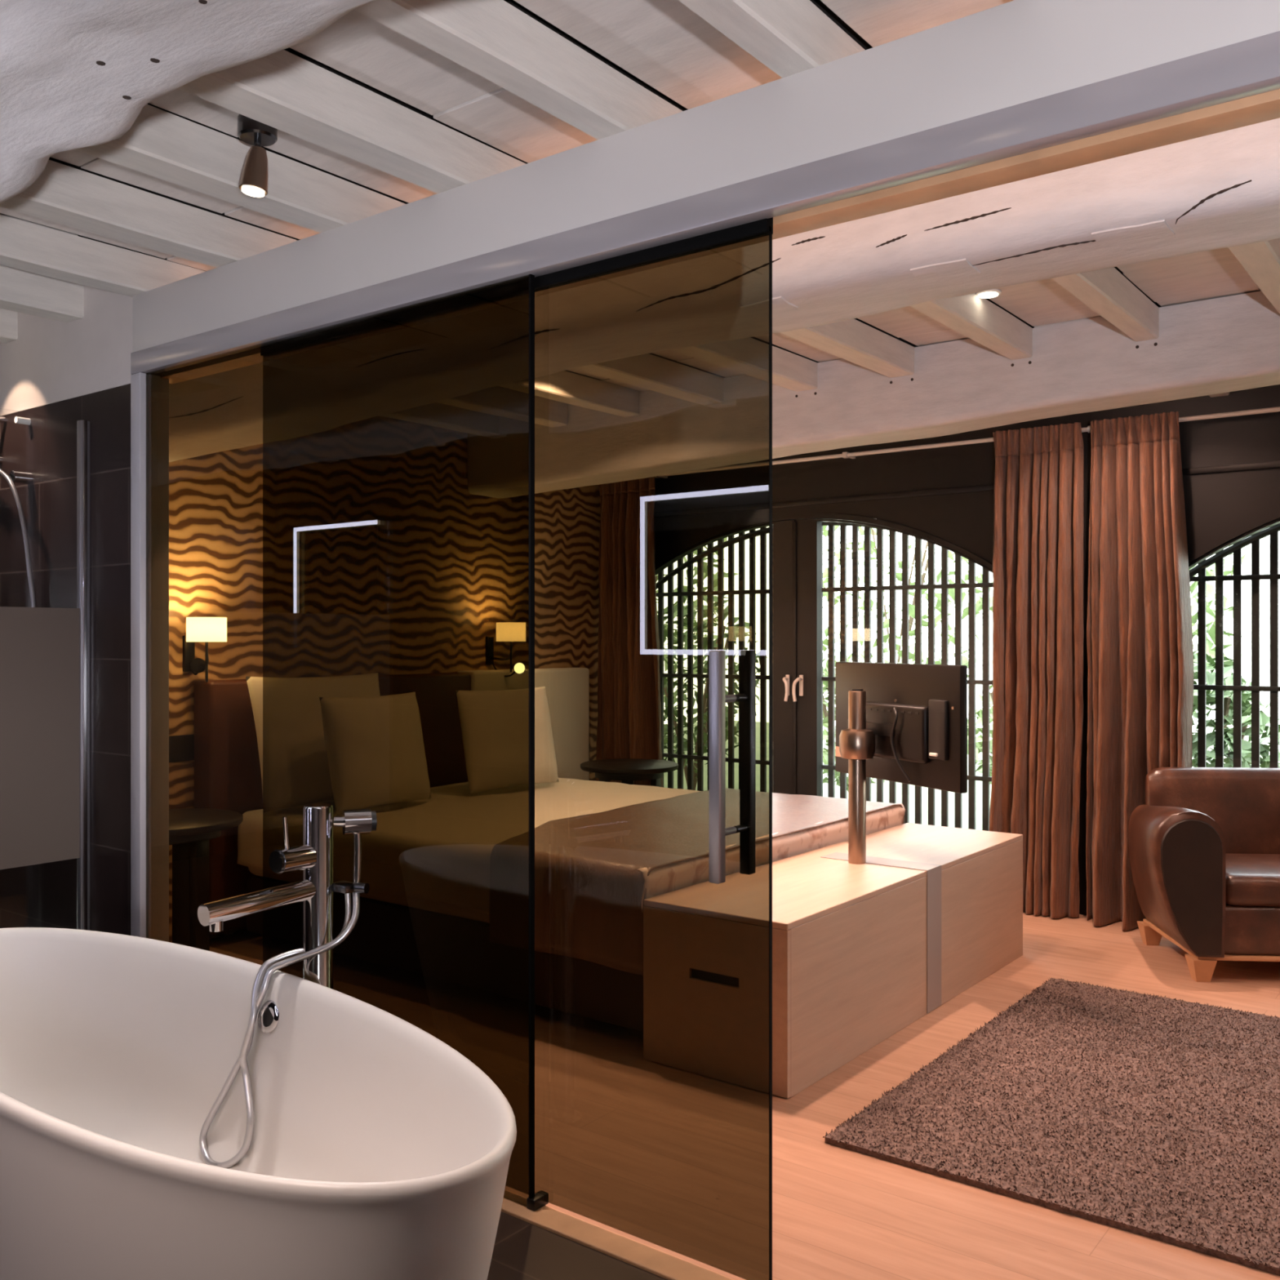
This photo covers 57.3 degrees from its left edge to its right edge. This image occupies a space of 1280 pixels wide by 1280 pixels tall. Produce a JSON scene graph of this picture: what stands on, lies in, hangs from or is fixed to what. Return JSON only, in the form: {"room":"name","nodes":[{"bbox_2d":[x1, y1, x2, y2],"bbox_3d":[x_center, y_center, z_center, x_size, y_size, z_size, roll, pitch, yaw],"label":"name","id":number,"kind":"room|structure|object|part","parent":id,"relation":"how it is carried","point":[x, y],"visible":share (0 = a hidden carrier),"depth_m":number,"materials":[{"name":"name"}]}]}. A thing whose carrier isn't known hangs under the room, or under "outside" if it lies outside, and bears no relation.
{"room":"hotel room","nodes":[
{"label":"hotel room","id":0,"kind":"room"},
{"bbox_2d":[0,285,133,935],"bbox_3d":[-2.817,0.072,4.775,3.025,2.655,0.072,0,0,37],"label":"wall","id":1,"kind":"structure","parent":0,"point":[44,895],"depth_m":4.05,"materials":[{"name":"tile"}]},
{"bbox_2d":[0,416,31,425],"bbox_3d":[-2.483,-0.811,4.187,0.529,0.049,0.215,0,0,-40],"label":"shower","id":2,"kind":"object","parent":1,"relation":"attached to","point":[22,420],"visible":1,"depth_m":4.27,"materials":[{"name":"silver metal"}]},
{"bbox_3d":[-2.495,-0.825,4.245,0.022,0.021,0.395,0,0,37],"label":"arm","id":3,"kind":"part","parent":2,"relation":"part of","materials":[{"name":"silver metal"}]},
{"bbox_2d":[0,456,35,607],"bbox_3d":[-2.307,-0.067,4.225,0.573,1.413,0.198,0,0,37],"label":"shower","id":4,"kind":"object","parent":1,"relation":"attached to","point":[15,477],"visible":0.46,"depth_m":4.16,"materials":[{"name":"silver metal"}]},
{"bbox_2d":[0,419,89,930],"bbox_3d":[-2.302,0.300,3.489,0.035,2.100,1.348,0,0,37],"label":"screen","id":5,"kind":"object","parent":1,"relation":"attached to","point":[45,651],"visible":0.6,"depth_m":3.91,"materials":[{"name":"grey glass"}]},
{"bbox_2d":[130,372,146,937],"bbox_3d":[-1.601,0.244,3.827,0.058,2.212,0.102,0,0,37],"label":"trim","id":6,"kind":"structure","parent":1,"relation":"attached to","point":[138,380],"depth_m":3.78,"materials":[{"name":"grey metal"}]},
{"bbox_2d":[146,274,548,1210],"bbox_3d":[-0.908,0.234,3.286,1.701,2.217,0.051,0,0,37],"label":"glass panel","id":7,"kind":"object","parent":1,"relation":"attached to","point":[340,517],"visible":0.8,"depth_m":3.12,"materials":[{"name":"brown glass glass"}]},
{"bbox_2d":[501,1197,733,1279],"bbox_3d":[0.494,1.386,2.187,5.270,0.088,0.075,0,0,37],"label":"trim","id":8,"kind":"structure","parent":1,"relation":"attached to","point":[659,1263],"depth_m":2.60,"materials":[{"name":"brown wood"}]},
{"bbox_2d":[534,217,773,1279],"bbox_3d":[-0.424,0.228,2.925,1.734,2.204,0.143,0,0,37],"label":"door","id":9,"kind":"structure","parent":1,"relation":"in","point":[653,366],"depth_m":2.57,"materials":[{"name":"brown glass"}]},
{"bbox_3d":[0.159,0.260,2.406,0.026,0.476,0.026,0,0,37],"label":"handle","id":10,"kind":"part","parent":9,"relation":"part of","materials":[{"name":"silver metal"}]},
{"bbox_2d":[130,31,1279,374],"bbox_3d":[0.475,-0.897,2.207,5.325,0.071,0.048,0,0,37],"label":"trim","id":11,"kind":"structure","parent":1,"relation":"attached to","point":[1251,67],"depth_m":2.27,"materials":[{"name":"grey paint"}]},
{"bbox_2d":[133,0,1279,351],"bbox_3d":[0.502,-1.026,2.243,5.325,0.187,0.126,0,0,37],"label":"ceiling beam","id":12,"kind":"structure","parent":1,"relation":"attached to","point":[1014,52],"depth_m":2.38,"materials":[{"name":"grey paint"}]},
{"bbox_2d":[772,88,1279,239],"bbox_3d":[0.526,-0.894,2.274,5.325,0.077,0.077,0,0,37],"label":"trim","id":13,"kind":"structure","parent":1,"relation":"attached to","point":[1263,107],"depth_m":2.10,"materials":[{"name":"brown wood"}]},
{"bbox_2d":[487,1211,667,1279],"bbox_3d":[-1.552,1.390,2.004,8.500,0.080,2.700,0,0,37],"label":"floor","id":14,"kind":"structure","parent":0,"point":[522,1250],"depth_m":2.55,"materials":[{"name":"tile"}]},
{"bbox_2d":[0,927,516,1279],"bbox_3d":[-0.966,1.040,2.276,1.967,0.620,0.722,0,0,37],"label":"bathtub","id":15,"kind":"object","parent":14,"relation":"on","point":[378,1149],"visible":0.99,"depth_m":2.20,"materials":[{"name":"white ceramic"}]},
{"bbox_2d":[197,803,377,1168],"bbox_3d":[-0.795,0.861,2.587,0.400,0.979,0.205,0,0,-41],"label":"faucet","id":16,"kind":"object","parent":14,"relation":"on","point":[314,857],"visible":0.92,"depth_m":2.60,"materials":[{"name":"silver metal"}]},
{"bbox_3d":[-0.815,0.567,2.510,0.045,0.070,0.267,0,0,37],"label":"spout","id":17,"kind":"part","parent":16,"relation":"part of","materials":[{"name":"silver metal"}]},
{"bbox_3d":[-0.772,0.422,2.556,0.009,0.076,0.019,0,0,16],"label":"lever","id":18,"kind":"part","parent":16,"relation":"part of","materials":[{"name":"silver metal"}]},
{"bbox_2d":[0,0,1261,362],"bbox_3d":[-0.322,-1.280,3.613,8.500,0.090,6.750,0,0,37],"label":"ceiling","id":19,"kind":"structure","parent":0,"point":[667,46],"depth_m":2.68,"materials":[{"name":"white wood"}]},
{"bbox_2d":[0,307,17,343],"bbox_3d":[-2.382,-1.177,4.376,0.108,0.116,5.260,0,0,37],"label":"ceiling beam","id":20,"kind":"structure","parent":19,"relation":"attached to","point":[8,318],"depth_m":4.35,"materials":[{"name":"white wood"}]},
{"bbox_2d":[0,264,84,322],"bbox_3d":[-1.998,-1.177,4.082,0.118,0.117,5.260,0,0,37],"label":"ceiling beam","id":21,"kind":"structure","parent":19,"relation":"attached to","point":[23,291],"depth_m":3.97,"materials":[{"name":"white wood"}]},
{"bbox_2d":[0,214,205,297],"bbox_3d":[-1.620,-1.176,3.793,0.107,0.118,5.260,0,0,37],"label":"ceiling beam","id":22,"kind":"structure","parent":19,"relation":"attached to","point":[24,246],"depth_m":3.60,"materials":[{"name":"white wood"}]},
{"bbox_2d":[0,160,297,267],"bbox_3d":[-1.231,-1.177,3.495,0.128,0.116,5.260,0,0,37],"label":"ceiling beam","id":23,"kind":"structure","parent":19,"relation":"attached to","point":[64,194],"depth_m":3.22,"materials":[{"name":"white wood"}]},
{"bbox_2d":[237,114,277,197],"bbox_3d":[-0.907,-1.143,2.774,0.090,0.184,0.093,0,0,37],"label":"ceiling spotlight","id":24,"kind":"object","parent":19,"relation":"attached to","point":[254,180],"visible":0.88,"depth_m":2.74,"materials":[{"name":"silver metal"}]},
{"bbox_3d":[-0.911,-1.056,2.759,0.052,0.010,0.052,0,0,37],"label":"bulb","id":25,"kind":"part","parent":24,"relation":"part of","materials":[{"name":"white glass"}]},
{"bbox_3d":[-0.906,-1.170,2.775,0.016,0.040,0.016,0,0,37],"label":"stem","id":26,"kind":"part","parent":24,"relation":"part of","materials":[{"name":"black metal"}]},
{"bbox_2d":[74,104,817,391],"bbox_3d":[-0.833,-1.176,3.192,0.120,0.118,5.260,0,0,37],"label":"ceiling beam","id":27,"kind":"structure","parent":19,"relation":"attached to","point":[160,144],"depth_m":2.95,"materials":[{"name":"white wood"}]},
{"bbox_2d":[177,49,914,377],"bbox_3d":[-0.467,-1.176,2.912,0.119,0.118,5.260,0,0,37],"label":"ceiling beam","id":28,"kind":"structure","parent":19,"relation":"attached to","point":[283,91],"depth_m":2.67,"materials":[{"name":"white wood"}]},
{"bbox_2d":[354,0,1032,359],"bbox_3d":[-0.060,-1.176,2.601,0.097,0.117,5.260,0,0,37],"label":"ceiling beam","id":29,"kind":"structure","parent":19,"relation":"attached to","point":[495,40],"depth_m":2.39,"materials":[{"name":"white wood"}]},
{"bbox_2d":[678,0,1159,342],"bbox_3d":[0.315,-1.177,2.314,0.091,0.117,5.260,0,0,37],"label":"ceiling beam","id":30,"kind":"structure","parent":19,"relation":"attached to","point":[788,37],"depth_m":2.28,"materials":[{"name":"white wood"}]},
{"bbox_2d":[975,288,1001,298],"bbox_3d":[1.238,-1.230,4.164,0.090,0.011,0.090,0,0,37],"label":"recessed light","id":31,"kind":"object","parent":19,"relation":"in","point":[992,293],"visible":0.94,"depth_m":4.15,"materials":[{"name":"white plastic"}]},
{"bbox_2d":[772,291,1279,458],"bbox_3d":[1.689,-1.026,4.721,6.450,0.418,0.313,0,0,37],"label":"wall","id":32,"kind":"structure","parent":19,"relation":"attached to","point":[1232,343],"depth_m":4.64,"materials":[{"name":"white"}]},
{"bbox_2d":[1208,391,1229,397],"bbox_3d":[2.362,-1.177,4.991,0.089,0.117,1.000,0,0,37],"label":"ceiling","id":33,"kind":"structure","parent":19,"relation":"attached to","point":[1228,393],"depth_m":5.36,"materials":[{"name":"wood"}]},
{"bbox_2d":[1227,238,1279,313],"bbox_3d":[0.717,-1.176,2.007,0.107,0.118,5.260,0,0,37],"label":"ceiling beam","id":34,"kind":"structure","parent":19,"relation":"attached to","point":[1260,260],"depth_m":3.49,"materials":[{"name":"white wood"}]},
{"bbox_2d":[545,911,1279,1279],"bbox_3d":[1.246,1.390,4.142,6.650,0.080,3.945,0,0,37],"label":"floor","id":35,"kind":"structure","parent":0,"point":[839,1213],"depth_m":2.85,"materials":[{"name":"brown wood"}]},
{"bbox_2d":[772,822,1022,1098],"bbox_3d":[0.827,1.090,4.389,0.534,0.520,1.990,0,0,37],"label":"storage bench","id":36,"kind":"object","parent":35,"relation":"on","point":[861,953],"visible":0.54,"depth_m":4.06,"materials":[{"name":"brown wood"}]},
{"bbox_3d":[0.228,1.100,3.608,0.531,0.492,0.020,0,0,37],"label":"drawer","id":37,"kind":"part","parent":36,"relation":"part of","materials":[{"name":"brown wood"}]},
{"bbox_2d":[839,688,875,864],"bbox_3d":[0.812,0.508,4.383,0.132,0.649,0.132,0,0,37],"label":"pole","id":38,"kind":"object","parent":36,"relation":"on","point":[856,742],"visible":1,"depth_m":4.35,"materials":[{"name":"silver metal"}]},
{"bbox_2d":[835,662,967,793],"bbox_3d":[0.930,0.307,4.352,0.091,0.440,0.750,0,0,-25],"label":"television","id":39,"kind":"object","parent":38,"relation":"attached to","point":[917,713],"visible":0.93,"depth_m":4.23,"materials":[{"name":"black plastic"}]},
{"bbox_3d":[0.869,0.333,4.428,0.006,0.045,0.290,0,0,-25],"label":"mount arm","id":40,"kind":"part","parent":39,"relation":"part of","materials":[{"name":"black metal"}]},
{"bbox_3d":[0.826,0.843,4.390,0.531,0.020,1.990,0,0,37],"label":"panel","id":41,"kind":"part","parent":36,"relation":"part of","materials":[{"name":"brown wood"}]},
{"bbox_2d":[822,977,1279,1275],"bbox_3d":[2.080,1.337,3.104,2.594,0.023,1.889,0,0,37],"label":"shaggy rug","id":42,"kind":"object","parent":35,"relation":"on","point":[1154,1117],"visible":1,"depth_m":3.26,"materials":[{"name":"carpet"}]},
{"bbox_2d":[1128,767,1279,982],"bbox_3d":[2.621,0.958,4.896,1.140,0.785,0.667,0,0,4],"label":"armchair","id":43,"kind":"object","parent":35,"relation":"on","point":[1204,842],"visible":1,"depth_m":4.62,"materials":[{"name":"brown leather"}]},
{"bbox_3d":[2.268,1.305,5.203,0.090,0.090,0.090,0,0,4],"label":"leg","id":44,"kind":"part","parent":43,"relation":"part of","materials":[{"name":"brown wood"}]},
{"bbox_3d":[2.186,0.958,4.916,0.270,0.575,0.625,0,0,4],"label":"arm","id":45,"kind":"part","parent":43,"relation":"part of","materials":[{"name":"brown leather"}]},
{"bbox_3d":[2.167,0.970,4.600,0.236,0.535,0.006,0,0,4],"label":"scroll panel","id":46,"kind":"part","parent":43,"relation":"part of","materials":[{"name":"leather"}]},
{"bbox_3d":[2.225,1.305,4.649,0.090,0.090,0.090,0,0,4],"label":"leg","id":47,"kind":"part","parent":43,"relation":"part of","materials":[{"name":"brown wood"}]},
{"bbox_3d":[2.620,1.253,4.892,0.800,0.018,0.615,0,0,4],"label":"plinth rail","id":48,"kind":"part","parent":43,"relation":"part of","materials":[{"name":"brown wood"}]},
{"bbox_3d":[2.642,0.907,5.171,0.780,0.685,0.115,0,0,4],"label":"backrest","id":49,"kind":"part","parent":43,"relation":"part of","materials":[{"name":"brown leather"}]},
{"bbox_3d":[2.619,1.147,4.875,0.620,0.195,0.560,0,0,4],"label":"seat","id":50,"kind":"part","parent":43,"relation":"part of","materials":[{"name":"brown leather"}]},
{"bbox_2d":[1225,853,1279,906],"bbox_3d":[2.617,0.990,4.847,0.596,0.130,0.535,0,0,4],"label":"seat cushion","id":51,"kind":"object","parent":43,"relation":"on","point":[1251,880],"depth_m":4.61,"materials":[{"name":"brown leather"}]},
{"bbox_2d":[772,384,1279,915],"bbox_3d":[2.407,0.068,5.662,6.650,2.665,0.120,0,0,37],"label":"wall","id":52,"kind":"structure","parent":0,"point":[1217,505],"depth_m":5.86,"materials":[{"name":"brown paint"}]},
{"bbox_2d":[772,520,993,831],"bbox_3d":[0.980,0.170,6.972,3.180,2.360,0.036,0,0,37],"label":"window grille","id":53,"kind":"object","parent":52,"relation":"in","point":[985,584],"visible":0.05,"depth_m":6.57,"materials":[{"name":"black metal"}]},
{"bbox_3d":[1.036,-0.394,6.930,3.024,0.630,0.036,0,0,37],"label":"arched rail","id":54,"kind":"part","parent":53,"relation":"part of","materials":[{"name":"black metal"}]},
{"bbox_3d":[0.980,0.746,6.972,3.180,0.024,0.034,0,0,37],"label":"rail","id":55,"kind":"part","parent":53,"relation":"part of","materials":[{"name":"black metal"}]},
{"bbox_3d":[0.980,0.228,6.972,3.180,0.024,0.034,0,0,37],"label":"rail","id":56,"kind":"part","parent":53,"relation":"part of","materials":[{"name":"black metal"}]},
{"bbox_3d":[0.980,-0.295,6.972,3.180,0.024,0.034,0,0,37],"label":"rail","id":57,"kind":"part","parent":53,"relation":"part of","materials":[{"name":"black metal"}]},
{"bbox_2d":[772,484,994,796],"bbox_3d":[0.904,0.275,6.757,2.720,2.149,0.164,0,0,37],"label":"window frame","id":58,"kind":"structure","parent":52,"relation":"in","point":[797,537],"depth_m":6.71,"materials":[{"name":"black wood"}]},
{"bbox_3d":[0.843,0.283,6.734,0.044,0.138,0.053,0,0,37],"label":"lever","id":59,"kind":"part","parent":58,"relation":"part of","materials":[{"name":"silver metal"}]},
{"bbox_3d":[0.852,0.260,6.764,0.024,0.120,0.012,0,0,37],"label":"handle","id":60,"kind":"part","parent":58,"relation":"part of","materials":[{"name":"silver metal"}]},
{"bbox_3d":[0.897,0.283,6.692,0.044,0.138,0.053,0,0,37],"label":"lever","id":61,"kind":"part","parent":58,"relation":"part of","materials":[{"name":"silver metal"}]},
{"bbox_3d":[0.924,0.260,6.710,0.024,0.120,0.012,0,0,37],"label":"handle","id":62,"kind":"part","parent":58,"relation":"part of","materials":[{"name":"silver metal"}]},
{"bbox_3d":[0.889,-0.785,6.738,2.720,0.030,0.014,0,0,37],"label":"head moulding","id":63,"kind":"part","parent":58,"relation":"part of","materials":[{"name":"brown wood"}]},
{"bbox_2d":[772,425,1090,465],"bbox_3d":[0.993,-1.015,6.593,3.054,0.033,0.117,0,0,37],"label":"rail","id":64,"kind":"object","parent":52,"relation":"attached to","point":[845,455],"visible":0.39,"depth_m":6.27,"materials":[{"name":"silver metal"}]},
{"bbox_2d":[988,422,1084,919],"bbox_3d":[1.927,0.151,5.757,0.486,2.387,0.214,0,0,42],"label":"curtain","id":65,"kind":"object","parent":64,"relation":"hanging from","point":[1038,557],"visible":0.96,"depth_m":5.71,"materials":[{"name":"brown fabric"}]},
{"bbox_2d":[1178,406,1279,422],"bbox_3d":[3.525,-1.015,4.658,3.279,0.033,0.117,0,0,37],"label":"rail","id":66,"kind":"object","parent":52,"relation":"attached to","point":[1277,409],"visible":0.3,"depth_m":5.26,"materials":[{"name":"silver metal"}]},
{"bbox_2d":[1085,411,1193,930],"bbox_3d":[2.326,0.151,5.476,0.464,2.387,0.224,0,0,35],"label":"curtain","id":67,"kind":"object","parent":66,"relation":"hanging from","point":[1140,632],"visible":0.87,"depth_m":5.46,"materials":[{"name":"brown fabric"}]},
{"bbox_2d":[1182,461,1279,568],"bbox_3d":[3.502,0.275,4.772,2.720,2.149,0.164,0,0,37],"label":"window","id":68,"kind":"structure","parent":52,"relation":"in","point":[1271,520],"depth_m":5.35,"materials":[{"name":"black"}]},
{"bbox_3d":[3.487,-0.785,4.752,2.720,0.030,0.014,0,0,37],"label":"head moulding","id":69,"kind":"part","parent":68,"relation":"part of","materials":[{"name":"brown wood"}]},
{"bbox_2d":[1188,523,1279,768],"bbox_3d":[3.578,0.170,4.987,3.180,2.360,0.036,0,0,37],"label":"window grille","id":70,"kind":"object","parent":52,"relation":"in","point":[1200,569],"visible":0.18,"depth_m":5.54,"materials":[{"name":"black metal"}]},
{"bbox_3d":[3.634,-0.394,4.944,3.024,0.630,0.036,0,0,37],"label":"arched rail","id":71,"kind":"part","parent":70,"relation":"part of","materials":[{"name":"black metal"}]},
{"bbox_3d":[3.578,-0.295,4.987,3.180,0.024,0.034,0,0,37],"label":"rail","id":72,"kind":"part","parent":70,"relation":"part of","materials":[{"name":"black metal"}]},
{"bbox_3d":[3.578,0.228,4.987,3.180,0.024,0.034,0,0,37],"label":"rail","id":73,"kind":"part","parent":70,"relation":"part of","materials":[{"name":"black metal"}]},
{"bbox_3d":[-1.342,0.068,6.148,0.100,2.665,3.900,0,0,37],"label":"wall","id":74,"kind":"structure","parent":0,"visible":0},
{"bbox_2d":[772,117,1279,333],"bbox_3d":[0.417,-0.944,3.057,6.452,0.352,0.412,0,0,37],"label":"ceiling beam","id":75,"kind":"structure","parent":74,"relation":"attached to","point":[1218,190],"depth_m":2.55,"materials":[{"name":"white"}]},
{"bbox_3d":[-4.853,0.068,4.602,0.100,2.665,2.820,0,0,37],"label":"wall","id":76,"kind":"structure","parent":0,"visible":0},
{"bbox_2d":[0,0,373,203],"bbox_3d":[-1.452,-0.970,2.135,8.302,0.300,0.591,0,0,37],"label":"ceiling beam","id":77,"kind":"structure","parent":76,"relation":"attached to","point":[74,73],"depth_m":1.71,"materials":[{"name":"white paint"}]},
{"bbox_3d":[-0.305,0.874,5.265,2.242,0.243,1.936,0,0,37],"label":"duvet","id":78,"kind":"object","parent":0,"visible":0},
{"bbox_2d":[772,792,905,862],"bbox_3d":[0.237,0.910,4.849,0.969,0.348,1.978,0,0,37],"label":"throw","id":79,"kind":"object","parent":78,"relation":"on","point":[802,824],"visible":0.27,"depth_m":4.93,"materials":[{"name":"brown fabric"}]},
{"label":"outside","id":80,"kind":"structure","parent":0,"visible":0},
{"bbox_2d":[822,725,1279,830],"bbox_3d":[5.704,1.560,10.757,20.000,0.180,11.980,0,0,37],"label":"ground","id":81,"kind":"structure","parent":80,"point":[886,784],"depth_m":10.85,"materials":[{"name":"white"}]},
{"bbox_2d":[822,652,884,791],"bbox_3d":[1.758,0.781,9.855,1.267,1.387,1.248,0,0,-19],"label":"shrub","id":82,"kind":"object","parent":81,"relation":"on","point":[824,655],"visible":0.05,"depth_m":9.65,"materials":[{"name":"green plant"}]},
{"bbox_3d":[1.868,0.962,9.732,0.738,1.024,0.392,0,0,-44],"label":"stem","id":83,"kind":"part","parent":82,"relation":"part of","materials":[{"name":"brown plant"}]},
{"bbox_2d":[822,525,992,677],"bbox_3d":[2.949,-1.014,13.591,2.579,4.969,2.757,0,0,37],"label":"tree","id":84,"kind":"object","parent":81,"relation":"on","point":[873,531],"visible":0.2,"depth_m":13.07,"materials":[{"name":"green plant"}]},
{"bbox_3d":[3.069,-0.410,13.154,0.867,3.761,1.005,0,0,37],"label":"stem","id":85,"kind":"part","parent":84,"relation":"part of","materials":[{"name":"green plant"}]},
{"bbox_2d":[967,679,992,785],"bbox_3d":[3.036,0.825,8.884,1.305,1.299,1.218,0,0,37],"label":"shrub","id":86,"kind":"object","parent":81,"relation":"on","point":[979,711],"visible":0.07,"depth_m":8.88,"materials":[{"name":"green plant"}]},
{"bbox_2d":[1188,546,1248,712],"bbox_3d":[4.755,-0.462,11.700,2.321,3.866,2.293,0,0,37],"label":"tree","id":87,"kind":"object","parent":81,"relation":"on","point":[1211,571],"visible":0.05,"depth_m":11.10,"materials":[{"name":"green plant"}]},
{"bbox_2d":[1191,649,1279,768],"bbox_3d":[3.324,0.752,7.044,1.041,1.445,1.111,0,0,37],"label":"shrub","id":88,"kind":"object","parent":81,"relation":"on","point":[1211,664],"visible":0.16,"depth_m":6.75,"materials":[{"name":"green plant"}]},
{"bbox_3d":[3.258,0.865,6.990,0.332,1.220,0.627,0,0,-24],"label":"stem","id":89,"kind":"part","parent":88,"relation":"part of","materials":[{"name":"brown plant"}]}
]}

